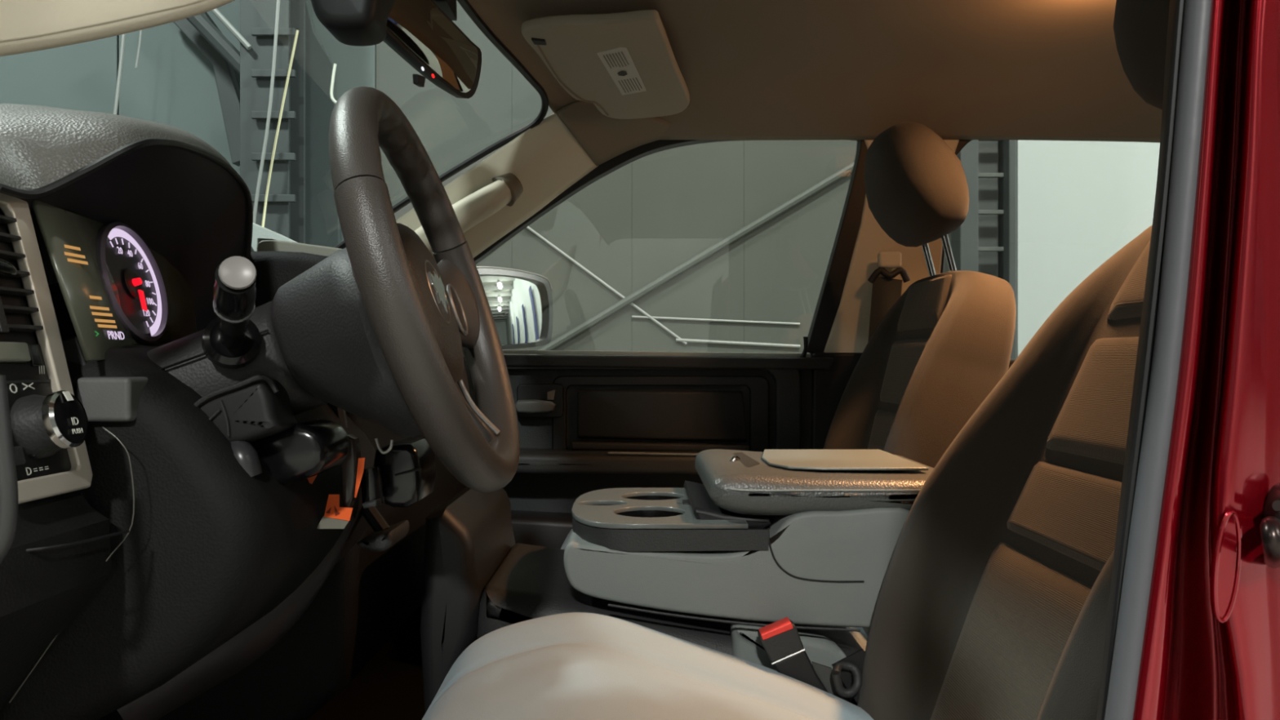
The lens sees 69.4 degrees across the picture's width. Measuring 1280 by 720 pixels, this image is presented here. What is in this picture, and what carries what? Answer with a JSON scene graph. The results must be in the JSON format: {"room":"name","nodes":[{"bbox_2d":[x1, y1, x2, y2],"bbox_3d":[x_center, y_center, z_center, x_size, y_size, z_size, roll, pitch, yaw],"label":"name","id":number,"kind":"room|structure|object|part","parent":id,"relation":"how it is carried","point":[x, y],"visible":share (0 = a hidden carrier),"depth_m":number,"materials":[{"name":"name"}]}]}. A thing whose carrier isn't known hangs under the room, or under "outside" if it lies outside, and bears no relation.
{"room":"vehicle interior","nodes":[
{"label":"vehicle interior","id":0,"kind":"room"},
{"bbox_2d":[113,33,125,115],"bbox_3d":[-3.537,-2.100,6.300,0.117,0.930,0.024,0,0,0],"label":"pipe","id":1,"kind":"object","parent":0,"point":[123,36],"visible":0.64,"depth_m":6.29,"materials":[{"name":"silver metal"}]},
{"bbox_2d":[134,30,142,68],"bbox_3d":[-3.419,-2.277,6.300,0.049,0.574,0.014,0,0,0],"label":"cable","id":2,"kind":"object","parent":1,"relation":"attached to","point":[140,31],"visible":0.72,"depth_m":6.29,"materials":[{"name":"silver metal"}]},
{"bbox_2d":[329,63,336,103],"bbox_3d":[-2.002,-1.691,6.200,0.158,0.594,0.020,0,0,0],"label":"hose","id":3,"kind":"object","parent":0,"point":[333,100],"visible":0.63,"depth_m":6.19,"materials":[{"name":"white plastic"}]},
{"bbox_2d":[306,660,425,719],"bbox_3d":[0.500,0.670,1.250,3.000,0.040,1.620,0,0,0],"label":"floor","id":4,"kind":"structure","parent":0,"point":[383,690],"depth_m":1.78,"materials":[{"name":"black carpet"}]},
{"bbox_2d":[560,120,1015,651],"bbox_3d":[0.207,0.117,1.650,0.782,1.067,0.530,0,0,0],"label":"seat","id":5,"kind":"object","parent":4,"relation":"on","point":[941,348],"visible":0.21,"depth_m":1.53,"materials":[{"name":"brown fabric"}]},
{"bbox_2d":[476,542,862,706],"bbox_3d":[0.053,0.370,1.258,0.512,0.189,0.325,0,0,0],"label":"seat cushion","id":6,"kind":"object","parent":5,"relation":"attached to","point":[531,582],"visible":0.35,"depth_m":1.12,"materials":[{"name":"grey fabric"}]},
{"bbox_2d":[560,448,933,651],"bbox_3d":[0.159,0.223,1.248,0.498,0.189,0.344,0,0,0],"label":"console","id":7,"kind":"object","parent":6,"relation":"on","point":[804,536],"visible":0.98,"depth_m":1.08,"materials":[{"name":"grey plastic"}]},
{"bbox_3d":[0.018,0.194,1.230,0.215,0.006,0.306,0,0,0],"label":"holder plate","id":8,"kind":"part","parent":7,"relation":"part of","materials":[{"name":"grey plastic"}]},
{"bbox_3d":[0.246,0.160,1.252,0.325,0.050,0.337,0,0,0],"label":"armrest lid","id":9,"kind":"part","parent":7,"relation":"part of","materials":[{"name":"grey leather"}]},
{"bbox_3d":[0.264,0.136,1.268,0.192,0.004,0.235,0,0,0],"label":"lid panel","id":10,"kind":"part","parent":7,"relation":"part of","materials":[{"name":"grey leather"}]},
{"bbox_3d":[0.448,0.140,1.650,0.032,0.097,0.268,0,0,0],"label":"insert panel","id":11,"kind":"part","parent":5,"relation":"part of","materials":[{"name":"brown fabric"}]},
{"bbox_3d":[0.478,0.023,1.650,0.040,0.128,0.280,0,0,0],"label":"insert panel","id":12,"kind":"part","parent":5,"relation":"part of","materials":[{"name":"brown fabric"}]},
{"bbox_3d":[0.466,0.187,1.650,0.264,0.673,0.530,0,0,0],"label":"backrest","id":13,"kind":"part","parent":5,"relation":"part of","materials":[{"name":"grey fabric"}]},
{"bbox_3d":[0.509,-0.094,1.650,0.033,0.099,0.280,0,0,0],"label":"insert panel","id":14,"kind":"part","parent":5,"relation":"part of","materials":[{"name":"brown fabric"}]},
{"bbox_3d":[0.542,-0.149,1.705,0.058,0.182,0.012,0,0,0],"label":"headrest post","id":15,"kind":"part","parent":5,"relation":"part of","materials":[{"name":"silver metal"}]},
{"bbox_3d":[0.542,-0.149,1.595,0.058,0.182,0.012,0,0,0],"label":"headrest post","id":16,"kind":"part","parent":5,"relation":"part of","materials":[{"name":"silver metal"}]},
{"bbox_2d":[422,0,1169,719],"bbox_3d":[0.182,0.097,0.850,0.871,1.106,0.530,0,0,0],"label":"seat","id":17,"kind":"object","parent":4,"relation":"on","point":[992,603],"visible":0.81,"depth_m":0.95,"materials":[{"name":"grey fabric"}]},
{"bbox_2d":[422,612,873,719],"bbox_3d":[0.045,0.437,0.850,0.597,0.300,0.520,0,0,0],"label":"cushion","id":18,"kind":"object","parent":17,"relation":"on","point":[568,665],"depth_m":0.96,"materials":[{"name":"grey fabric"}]},
{"bbox_2d":[757,617,842,698],"bbox_3d":[0.184,0.352,1.056,0.098,0.110,0.025,0,0,0],"label":"seat belt buckle","id":19,"kind":"object","parent":17,"relation":"on","point":[780,639],"visible":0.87,"depth_m":1.05,"materials":[{"name":"grey plastic"}]},
{"bbox_2d":[831,648,866,703],"bbox_3d":[0.245,0.371,1.046,0.058,0.080,0.024,0,0,0],"label":"belt tongue","id":20,"kind":"object","parent":17,"relation":"on","point":[849,670],"visible":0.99,"depth_m":1.05,"materials":[{"name":"grey plastic"}]},
{"bbox_3d":[0.425,0.192,0.850,0.384,0.693,0.530,0,0,0],"label":"backrest","id":21,"kind":"part","parent":17,"relation":"part of","materials":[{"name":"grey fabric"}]},
{"bbox_3d":[0.331,0.326,0.850,0.112,0.282,0.260,0,0,0],"label":"insert panel","id":22,"kind":"part","parent":17,"relation":"part of","materials":[{"name":"brown fabric"}]},
{"bbox_3d":[0.405,0.144,0.850,0.046,0.078,0.268,0,0,0],"label":"insert panel","id":23,"kind":"part","parent":17,"relation":"part of","materials":[{"name":"brown fabric"}]},
{"bbox_3d":[0.458,0.038,0.850,0.066,0.127,0.280,0,0,0],"label":"insert panel","id":24,"kind":"part","parent":17,"relation":"part of","materials":[{"name":"brown fabric"}]},
{"bbox_3d":[0.523,-0.088,0.850,0.064,0.117,0.280,0,0,0],"label":"insert panel","id":25,"kind":"part","parent":17,"relation":"part of","materials":[{"name":"brown fabric"}]},
{"bbox_2d":[809,351,862,448],"bbox_3d":[0.506,0.377,2.010,0.291,0.789,0.060,0,0,0],"label":"trim","id":26,"kind":"structure","parent":4,"relation":"attached to","point":[828,386],"depth_m":1.98,"materials":[{"name":"black plastic"}]},
{"bbox_2d":[823,139,959,352],"bbox_3d":[0.537,-0.241,2.010,0.315,0.550,0.050,0,0,0],"label":"trim","id":27,"kind":"structure","parent":26,"relation":"attached to","point":[849,333],"depth_m":1.99,"materials":[{"name":"beige plastic"}]},
{"bbox_2d":[867,251,910,342],"bbox_3d":[0.506,0.026,1.930,0.124,0.508,0.060,0,0,0],"label":"belt","id":28,"kind":"object","parent":27,"relation":"attached to","point":[886,291],"visible":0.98,"depth_m":1.94,"materials":[{"name":"grey fabric"}]},
{"bbox_2d":[0,0,1159,359],"bbox_3d":[19.933,-3.050,7.050,65.851,9.000,0.100,0,0,0],"label":"wall","id":29,"kind":"structure","parent":0,"point":[1078,203],"depth_m":7.00,"materials":[{"name":"grey metal"}]},
{"bbox_3d":[-5.079,-3.050,7.050,2.227,9.000,0.100,0,0,0],"label":"cladding panel","id":30,"kind":"part","parent":29,"relation":"part of","materials":[{"name":"grey metal"}]},
{"bbox_3d":[-3.403,-3.050,7.050,1.094,9.000,0.100,0,0,0],"label":"cladding panel","id":31,"kind":"part","parent":29,"relation":"part of","materials":[{"name":"grey metal"}]},
{"bbox_2d":[173,12,239,166],"bbox_3d":[-3.219,-2.133,6.850,0.620,1.376,0.100,0,0,0],"label":"duct","id":32,"kind":"object","parent":29,"relation":"attached to","point":[228,91],"visible":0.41,"depth_m":6.80,"materials":[{"name":"metal"}]},
{"bbox_2d":[305,0,341,247],"bbox_3d":[-2.406,-1.555,6.945,0.329,2.750,0.050,0,0,0],"label":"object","id":33,"kind":"object","parent":29,"relation":"attached to","point":[322,225],"visible":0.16,"depth_m":6.92,"materials":[{"name":"grey metal"}]},
{"bbox_3d":[-2.424,-3.050,7.050,0.834,9.000,0.100,0,0,0],"label":"cladding panel","id":34,"kind":"part","parent":29,"relation":"part of","materials":[{"name":"grey metal"}]},
{"bbox_3d":[-1.485,-3.050,7.050,1.028,9.000,0.100,0,0,0],"label":"cladding panel","id":35,"kind":"part","parent":29,"relation":"part of","materials":[{"name":"grey metal"}]},
{"bbox_3d":[-0.515,-3.050,7.050,0.907,9.000,0.100,0,0,0],"label":"cladding panel","id":36,"kind":"part","parent":29,"relation":"part of","materials":[{"name":"grey metal"}]},
{"bbox_2d":[525,226,687,345],"bbox_3d":[-0.309,-0.605,6.990,1.334,0.988,0.024,0,0,0],"label":"rod","id":37,"kind":"object","parent":29,"relation":"attached to","point":[528,228],"visible":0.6,"depth_m":6.98,"materials":[{"name":"silver metal"}]},
{"bbox_3d":[0.364,-3.050,7.050,0.846,9.000,0.100,0,0,0],"label":"cladding panel","id":38,"kind":"part","parent":29,"relation":"part of","materials":[{"name":"grey metal"}]},
{"bbox_2d":[528,160,854,355],"bbox_3d":[0.407,-0.745,6.970,2.535,1.542,0.060,0,0,0],"label":"rod","id":39,"kind":"object","parent":29,"relation":"attached to","point":[847,169],"visible":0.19,"depth_m":6.95,"materials":[{"name":"grey paint"}]},
{"bbox_2d":[631,315,799,324],"bbox_3d":[0.575,-0.300,6.990,1.272,0.074,0.020,0,0,0],"label":"rod","id":40,"kind":"object","parent":29,"relation":"attached to","point":[633,317],"visible":1,"depth_m":6.98,"materials":[{"name":"silver metal"}]},
{"bbox_2d":[675,337,799,348],"bbox_3d":[0.741,-0.127,6.990,0.940,0.076,0.028,0,0,0],"label":"rod","id":41,"kind":"object","parent":29,"relation":"attached to","point":[688,340],"visible":1,"depth_m":6.98,"materials":[{"name":"silver metal"}]},
{"bbox_3d":[1.242,-3.050,7.050,0.907,9.000,0.100,0,0,0],"label":"cladding panel","id":42,"kind":"part","parent":29,"relation":"part of","materials":[{"name":"grey metal"}]},
{"bbox_3d":[2.061,-3.050,7.050,0.725,9.000,0.100,0,0,0],"label":"cladding panel","id":43,"kind":"part","parent":29,"relation":"part of","materials":[{"name":"grey metal"}]},
{"bbox_3d":[5.361,-3.050,7.050,4.996,9.000,0.100,0,0,0],"label":"white panel","id":44,"kind":"part","parent":29,"relation":"part of","materials":[{"name":"white paint"}]},
{"bbox_2d":[502,336,833,548],"bbox_3d":[0.000,0.365,1.960,0.831,0.829,0.200,0,0,0],"label":"door","id":45,"kind":"structure","parent":0,"point":[588,421],"depth_m":1.97,"materials":[{"name":"black plastic"}]},
{"bbox_2d":[476,266,552,350],"bbox_3d":[-0.371,-0.089,2.217,0.160,0.261,0.346,0,0,32],"label":"mirror","id":46,"kind":"object","parent":45,"relation":"attached to","point":[520,302],"visible":0.61,"depth_m":2.23,"materials":[{"name":"black mirror"}]},
{"bbox_3d":[-0.220,0.097,1.940,0.087,0.028,0.030,0,0,0],"label":"handle","id":47,"kind":"part","parent":45,"relation":"part of","materials":[{"name":"grey plastic"}]},
{"bbox_3d":[-0.015,0.211,1.925,0.700,0.047,0.130,0,0,0],"label":"armrest","id":48,"kind":"part","parent":45,"relation":"part of","materials":[{"name":"grey plastic"}]},
{"bbox_3d":[-0.032,0.120,1.975,0.750,0.234,0.030,0,0,0],"label":"pocket frame","id":49,"kind":"part","parent":45,"relation":"part of","materials":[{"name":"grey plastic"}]},
{"bbox_3d":[0.044,0.124,1.982,0.464,0.179,0.020,0,0,0],"label":"frame","id":50,"kind":"part","parent":45,"relation":"part of","materials":[{"name":"black plastic"}]},
{"bbox_2d":[473,139,867,352],"bbox_3d":[0.051,-0.260,2.010,0.928,0.502,0.040,0,0,0],"label":"window frame","id":51,"kind":"structure","parent":45,"relation":"attached to","point":[835,277],"depth_m":1.99,"materials":[{"name":"black plastic"}]},
{"bbox_3d":[0.349,-0.025,1.970,0.017,0.048,0.011,0,0,0],"label":"lock knob","id":52,"kind":"part","parent":45,"relation":"part of","materials":[{"name":"black plastic"}]},
{"bbox_2d":[467,0,1162,142],"bbox_3d":[0.750,-0.521,1.242,2.100,0.175,1.488,0,0,0],"label":"headliner","id":53,"kind":"structure","parent":0,"point":[750,69],"depth_m":1.77,"materials":[{"name":"brown fabric"}]},
{"bbox_2d":[0,0,235,56],"bbox_3d":[-0.324,-0.291,0.576,0.048,0.263,0.229,0,0,43],"label":"sun visor","id":54,"kind":"object","parent":53,"relation":"attached to","point":[26,26],"visible":1,"depth_m":0.56,"materials":[{"name":"beige plastic"}]},
{"bbox_3d":[-0.323,-0.294,0.576,0.047,0.257,0.227,0,0,43],"label":"panel","id":55,"kind":"part","parent":54,"relation":"part of","materials":[{"name":"beige plastic"}]},
{"bbox_2d":[521,9,689,119],"bbox_3d":[-0.046,-0.525,1.679,0.233,0.078,0.385,0,0,13],"label":"sun visor","id":56,"kind":"object","parent":53,"relation":"attached to","point":[624,64],"visible":1,"depth_m":1.62,"materials":[{"name":"beige fabric"}]},
{"bbox_2d":[1008,359,1015,368],"bbox_3d":[1.264,0.388,2.022,1.281,0.783,0.075,0,0,0],"label":"door","id":57,"kind":"structure","parent":0,"point":[1011,361],"depth_m":1.99,"materials":[{"name":"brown plastic"}]},
{"bbox_2d":[940,139,1159,273],"bbox_3d":[1.231,-0.244,2.010,1.222,0.522,0.040,0,0,0],"label":"door frame","id":58,"kind":"structure","parent":57,"relation":"attached to","point":[962,143],"depth_m":1.99,"materials":[{"name":"black plastic"}]},
{"bbox_2d":[1133,0,1279,719],"bbox_3d":[0.322,0.020,0.480,0.187,0.676,0.082,0,0,7],"label":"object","id":59,"kind":"object","parent":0,"point":[1224,454],"visible":0.95,"depth_m":0.45,"materials":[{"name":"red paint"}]},
{"bbox_2d":[1096,0,1211,719],"bbox_3d":[0.263,0.020,0.488,0.099,0.680,0.066,0,0,0],"label":"trim","id":60,"kind":"structure","parent":59,"relation":"attached to","point":[1163,309],"depth_m":0.46,"materials":[{"name":"black plastic"}]},
{"bbox_2d":[1209,509,1242,623],"bbox_3d":[0.280,0.098,0.442,0.014,0.054,0.005,0,0,0],"label":"plug","id":61,"kind":"object","parent":59,"relation":"attached to","point":[1227,551],"visible":1,"depth_m":0.44,"materials":[{"name":"red paint"}]},
{"bbox_2d":[1259,482,1279,568],"bbox_3d":[0.302,0.080,0.436,0.057,0.045,0.022,0,0,-33],"label":"door striker","id":62,"kind":"structure","parent":59,"relation":"attached to","point":[1269,526],"depth_m":0.42,"materials":[{"name":"grey"}]},
{"bbox_3d":[0.315,0.080,0.445,0.024,0.045,0.014,0,0,0],"label":"striker plate","id":63,"kind":"part","parent":62,"relation":"part of","materials":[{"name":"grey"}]},
{"bbox_3d":[20.000,1.500,-3.500,68.000,0.100,24.000,0,0,0],"label":"floor","id":64,"kind":"structure","parent":0,"visible":0},
{"bbox_2d":[240,0,305,244],"bbox_3d":[-2.587,-2.950,6.527,0.399,8.800,0.475,0,0,0],"label":"steel column","id":65,"kind":"structure","parent":64,"relation":"on","point":[270,27],"depth_m":6.43,"materials":[{"name":"grey metal"}]},
{"bbox_2d":[186,13,239,74],"bbox_3d":[-3.062,-2.344,6.500,0.710,0.734,0.110,0,0,0],"label":"beam","id":66,"kind":"structure","parent":65,"relation":"attached to","point":[201,23],"depth_m":6.46,"materials":[{"name":"metal"}]},
{"bbox_2d":[211,8,252,49],"bbox_3d":[-2.937,-2.410,6.400,0.495,0.526,0.040,0,0,0],"label":"strut","id":67,"kind":"object","parent":65,"relation":"attached to","point":[215,11],"visible":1,"depth_m":6.38,"materials":[{"name":"silver metal"}]},
{"bbox_3d":[-2.538,-1.119,6.400,0.300,0.050,0.030,0,0,0],"label":"tie plate","id":68,"kind":"part","parent":65,"relation":"part of","materials":[{"name":"metal"}]},
{"bbox_3d":[-2.538,-1.407,6.400,0.300,0.050,0.030,0,0,0],"label":"tie plate","id":69,"kind":"part","parent":65,"relation":"part of","materials":[{"name":"metal"}]},
{"bbox_3d":[-2.538,-1.696,6.400,0.300,0.050,0.030,0,0,0],"label":"tie plate","id":70,"kind":"part","parent":65,"relation":"part of","materials":[{"name":"metal"}]},
{"bbox_3d":[-2.538,-1.984,6.400,0.300,0.050,0.030,0,0,0],"label":"tie plate","id":71,"kind":"part","parent":65,"relation":"part of","materials":[{"name":"metal"}]},
{"bbox_3d":[-2.538,-2.272,6.400,0.300,0.050,0.030,0,0,0],"label":"tie plate","id":72,"kind":"part","parent":65,"relation":"part of","materials":[{"name":"metal"}]},
{"bbox_2d":[951,139,1015,359],"bbox_3d":[2.451,-2.950,6.615,0.394,8.800,0.230,0,0,0],"label":"lattice column","id":73,"kind":"structure","parent":64,"relation":"on","point":[984,242],"depth_m":6.57,"materials":[{"name":"metal"}]},
{"bbox_3d":[2.319,-2.950,6.600,0.130,8.800,0.200,0,0,0],"label":"post","id":74,"kind":"part","parent":73,"relation":"part of","materials":[{"name":"metal"}]},
{"bbox_3d":[2.471,-2.950,6.720,0.304,8.800,0.020,0,0,0],"label":"plate","id":75,"kind":"part","parent":73,"relation":"part of","materials":[{"name":"metal"}]},
{"bbox_3d":[2.623,-2.950,6.600,0.050,8.800,0.200,0,0,0],"label":"post","id":76,"kind":"part","parent":73,"relation":"part of","materials":[{"name":"metal"}]},
{"bbox_3d":[-0.980,0.300,1.250,0.040,0.800,1.620,0,0,0],"label":"firewall","id":77,"kind":"structure","parent":0,"visible":0},
{"bbox_2d":[0,103,476,719],"bbox_3d":[-0.653,0.124,1.262,0.709,0.736,1.435,0,0,0],"label":"dashboard","id":78,"kind":"object","parent":77,"relation":"attached to","point":[113,588],"visible":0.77,"depth_m":0.73,"materials":[{"name":"grey plastic"}]},
{"bbox_2d":[0,192,92,504],"bbox_3d":[-0.433,-0.015,0.633,0.078,0.222,0.129,0,0,0],"label":"switch panel","id":79,"kind":"object","parent":78,"relation":"attached to","point":[50,424],"visible":0.88,"depth_m":0.66,"materials":[{"name":"beige plastic"}]},
{"bbox_2d":[9,383,17,393],"bbox_3d":[-0.432,0.020,0.637,0.002,0.007,0.007,0,0,0],"label":"print","id":80,"kind":"object","parent":79,"relation":"attached to","point":[13,387],"depth_m":0.64,"materials":[{"name":"white paint"}]},
{"bbox_2d":[0,208,36,344],"bbox_3d":[-0.452,-0.062,0.630,0.039,0.102,0.100,0,0,0],"label":"vent","id":81,"kind":"object","parent":79,"relation":"attached to","point":[16,327],"depth_m":0.67,"materials":[{"name":"black plastic"}]},
{"bbox_2d":[25,466,31,475],"bbox_3d":[-0.418,0.076,0.632,0.002,0.005,0.005,0,0,0],"label":"print","id":82,"kind":"object","parent":79,"relation":"attached to","point":[28,469],"depth_m":0.63,"materials":[{"name":"white paint"}]},
{"bbox_2d":[22,382,35,390],"bbox_3d":[-0.432,0.018,0.653,0.002,0.005,0.012,0,0,0],"label":"print","id":83,"kind":"object","parent":79,"relation":"attached to","point":[25,386],"depth_m":0.65,"materials":[{"name":"white paint"}]},
{"bbox_3d":[-0.430,0.036,0.631,0.026,0.095,0.102,0,0,0],"label":"panel","id":84,"kind":"part","parent":79,"relation":"part of","materials":[{"name":"black plastic"}]},
{"bbox_3d":[-0.415,0.046,0.648,0.033,0.046,0.045,0,0,0],"label":"lamp knob","id":85,"kind":"part","parent":79,"relation":"part of","materials":[{"name":"grey plastic"}]},
{"bbox_2d":[39,365,44,373],"bbox_3d":[-0.435,0.007,0.672,0.002,0.006,0.007,0,0,0],"label":"print","id":86,"kind":"object","parent":79,"relation":"on","point":[42,368],"depth_m":0.67,"materials":[{"name":"white paint"}]},
{"bbox_3d":[-0.401,0.041,0.648,0.011,0.037,0.038,0,0,0],"label":"knob","id":87,"kind":"part","parent":79,"relation":"part of","materials":[{"name":"black plastic"}]},
{"bbox_2d":[62,328,151,365],"bbox_3d":[-0.468,-0.009,0.856,0.049,0.065,0.280,0,0,-10],"label":"indicator","id":88,"kind":"object","parent":78,"relation":"attached to","point":[73,353],"depth_m":0.73,"materials":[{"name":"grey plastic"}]},
{"bbox_2d":[31,199,197,360],"bbox_3d":[-0.467,-0.061,0.853,0.052,0.124,0.319,0,0,-12],"label":"cluster","id":89,"kind":"object","parent":78,"relation":"attached to","point":[110,282],"visible":1,"depth_m":0.79,"materials":[{"name":"grey plastic"}]},
{"bbox_2d":[0,103,231,284],"bbox_3d":[-0.613,-0.112,0.816,0.414,0.264,0.491,0,0,0],"label":"hood","id":90,"kind":"object","parent":78,"relation":"attached to","point":[163,182],"depth_m":0.80,"materials":[{"name":"grey plastic"}]},
{"bbox_2d":[0,137,257,331],"bbox_3d":[-0.460,-0.103,0.825,0.116,0.206,0.510,0,0,0],"label":"hood","id":91,"kind":"object","parent":78,"relation":"attached to","point":[184,200],"depth_m":0.86,"materials":[{"name":"grey plastic"}]},
{"bbox_3d":[-0.584,0.206,0.907,0.570,0.443,0.385,0,0,0],"label":"knee panel","id":92,"kind":"part","parent":78,"relation":"part of","materials":[{"name":"black plastic"}]},
{"bbox_2d":[116,515,355,719],"bbox_3d":[-0.403,0.253,0.919,0.234,0.204,0.080,0,0,-23],"label":"dashboard trim panel","id":93,"kind":"object","parent":78,"relation":"attached to","point":[246,646],"visible":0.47,"depth_m":0.90,"materials":[{"name":"black plastic"}]},
{"bbox_2d":[146,300,328,415],"bbox_3d":[-0.400,0.028,0.850,0.217,0.166,0.200,0,0,0],"label":"column","id":94,"kind":"structure","parent":78,"relation":"attached to","point":[199,360],"depth_m":0.78,"materials":[{"name":"grey plastic"}]},
{"bbox_2d":[213,256,256,349],"bbox_3d":[-0.304,-0.039,0.691,0.028,0.062,0.167,0,0,-25],"label":"stalk","id":95,"kind":"object","parent":94,"relation":"attached to","point":[234,286],"visible":1,"depth_m":0.64,"materials":[{"name":"black plastic"}]},
{"bbox_2d":[270,86,519,492],"bbox_3d":[-0.217,-0.062,0.850,0.205,0.363,0.380,0,0,0],"label":"steering wheel","id":96,"kind":"object","parent":94,"relation":"attached to","point":[377,330],"visible":1,"depth_m":0.74,"materials":[{"name":"grey leather"}]},
{"bbox_2d":[446,284,467,336],"bbox_3d":[-0.188,-0.052,0.950,0.020,0.054,0.048,0,0,3],"label":"switch","id":97,"kind":"object","parent":96,"relation":"attached to","point":[459,301],"depth_m":0.96,"materials":[{"name":"silver"}]},
{"bbox_3d":[-0.157,0.046,0.897,0.042,0.055,0.007,0,0,-19],"label":"spoke trim","id":98,"kind":"part","parent":96,"relation":"part of","materials":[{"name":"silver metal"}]},
{"bbox_2d":[193,373,349,484],"bbox_3d":[-0.326,0.064,0.804,0.115,0.106,0.112,0,0,0],"label":"column lower cover","id":99,"kind":"structure","parent":78,"relation":"attached to","point":[254,411],"depth_m":0.79,"materials":[{"name":"black plastic"}]},
{"bbox_2d":[231,440,262,476],"bbox_3d":[-0.335,0.084,0.770,0.026,0.042,0.064,0,0,-37],"label":"lever","id":100,"kind":"object","parent":99,"relation":"attached to","point":[246,455],"visible":0.53,"depth_m":0.75,"materials":[{"name":"grey plastic"}]},
{"bbox_2d":[307,475,316,484],"bbox_3d":[-0.301,0.099,0.851,0.015,0.031,0.001,0,0,0],"label":"tag","id":101,"kind":"object","parent":99,"relation":"attached to","point":[311,479],"visible":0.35,"depth_m":0.85,"materials":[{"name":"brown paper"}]},
{"bbox_3d":[-0.458,-0.143,1.165,0.081,0.063,0.030,0,0,0],"label":"pale trim","id":102,"kind":"part","parent":78,"relation":"part of","materials":[{"name":"white plastic"}]},
{"bbox_2d":[316,493,353,528],"bbox_3d":[-0.285,0.141,0.861,0.035,0.032,0.003,0,0,0],"label":"tag","id":103,"kind":"object","parent":78,"relation":"attached to","point":[335,517],"visible":1,"depth_m":0.86,"materials":[{"name":"orange paper"}]},
{"bbox_2d":[334,506,339,515],"bbox_3d":[-0.281,0.140,0.859,0.005,0.010,0.001,0,0,0],"label":"print","id":104,"kind":"object","parent":103,"relation":"attached to","point":[336,508],"depth_m":0.86,"materials":[{"name":"brown paint"}]},
{"bbox_2d":[340,434,361,507],"bbox_3d":[-0.276,0.106,0.880,0.016,0.070,0.020,0,0,0],"label":"lever","id":105,"kind":"object","parent":78,"relation":"attached to","point":[349,464],"visible":0.79,"depth_m":0.87,"materials":[{"name":"brown plastic"}]},
{"bbox_2d":[354,457,364,497],"bbox_3d":[-0.264,0.111,0.871,0.010,0.038,0.001,0,0,0],"label":"tag","id":106,"kind":"object","parent":105,"relation":"hanging from","point":[361,463],"visible":1,"depth_m":0.87,"materials":[{"name":"orange plastic"}]},
{"bbox_2d":[328,403,408,551],"bbox_3d":[-0.303,0.120,0.999,0.094,0.156,0.097,0,0,0],"label":"brake pedal","id":107,"kind":"object","parent":78,"relation":"attached to","point":[384,536],"visible":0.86,"depth_m":0.99,"materials":[{"name":"black metal"}]},
{"bbox_3d":[-0.312,0.117,1.019,0.090,0.149,0.020,0,0,32],"label":"pedal arm","id":108,"kind":"part","parent":107,"relation":"part of","materials":[{"name":"black plastic"}]},
{"bbox_2d":[360,437,435,508],"bbox_3d":[-0.245,0.112,0.940,0.056,0.072,0.120,0,0,0],"label":"housing","id":109,"kind":"object","parent":78,"relation":"attached to","point":[403,472],"visible":0.95,"depth_m":0.92,"materials":[{"name":"black plastic"}]},
{"bbox_3d":[-0.230,0.111,0.917,0.026,0.008,0.002,0,0,0],"label":"edge trim","id":110,"kind":"part","parent":109,"relation":"part of","materials":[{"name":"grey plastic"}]},
{"bbox_2d":[420,486,515,712],"bbox_3d":[-0.229,0.313,1.275,0.073,0.270,0.350,0,0,0],"label":"console","id":111,"kind":"object","parent":78,"relation":"attached to","point":[468,536],"visible":0.71,"depth_m":1.10,"materials":[{"name":"black plastic"}]},
{"bbox_3d":[-1.300,0.250,2.100,1.300,0.280,0.220,0,0,0],"label":"front fender","id":112,"kind":"structure","parent":77,"relation":"attached to","visible":0},
{"bbox_2d":[262,30,298,226],"bbox_3d":[-0.916,-0.373,2.235,0.096,0.932,0.274,0,0,0],"label":"antenna","id":113,"kind":"object","parent":112,"relation":"on","point":[297,31],"visible":0.62,"depth_m":2.35,"materials":[{"name":"beige metal"}]},
{"bbox_3d":[-0.539,-0.341,1.250,0.722,0.472,1.314,0,0,0],"label":"window","id":114,"kind":"structure","parent":0,"visible":0},
{"bbox_2d":[311,0,481,98],"bbox_3d":[-0.339,-0.503,1.250,0.177,0.283,0.361,0,0,16],"label":"mirror","id":115,"kind":"object","parent":114,"relation":"attached to","point":[420,32],"depth_m":1.21,"materials":[{"name":"black plastic"}]},
{"bbox_3d":[-0.339,-0.517,1.250,0.108,0.255,0.346,0,0,4],"label":"mirror mount","id":116,"kind":"part","parent":115,"relation":"part of","materials":[{"name":"black plastic"}]},
{"bbox_2d":[334,0,548,248],"bbox_3d":[-0.491,-0.338,1.335,0.618,0.484,1.166,0,0,0],"label":"seal","id":117,"kind":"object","parent":114,"relation":"attached to","point":[465,5],"depth_m":1.84,"materials":[{"name":"black rubber"}]},
{"bbox_2d":[395,100,671,263],"bbox_3d":[-0.242,-0.319,1.923,0.727,0.444,0.128,0,0,0],"label":"trim","id":118,"kind":"structure","parent":117,"relation":"attached to","point":[546,158],"depth_m":1.91,"materials":[{"name":"beige plastic"}]},
{"bbox_2d":[414,173,523,255],"bbox_3d":[-0.385,-0.275,1.890,0.291,0.216,0.087,0,0,6],"label":"handle","id":119,"kind":"object","parent":118,"relation":"attached to","point":[476,207],"visible":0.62,"depth_m":1.85,"materials":[{"name":"beige plastic"}]},
{"bbox_2d":[491,173,523,206],"bbox_3d":[-0.272,-0.349,1.888,0.066,0.067,0.068,0,0,0],"label":"bracket","id":120,"kind":"object","parent":119,"relation":"attached to","point":[506,188],"depth_m":1.86,"materials":[{"name":"brown plastic"}]}
]}

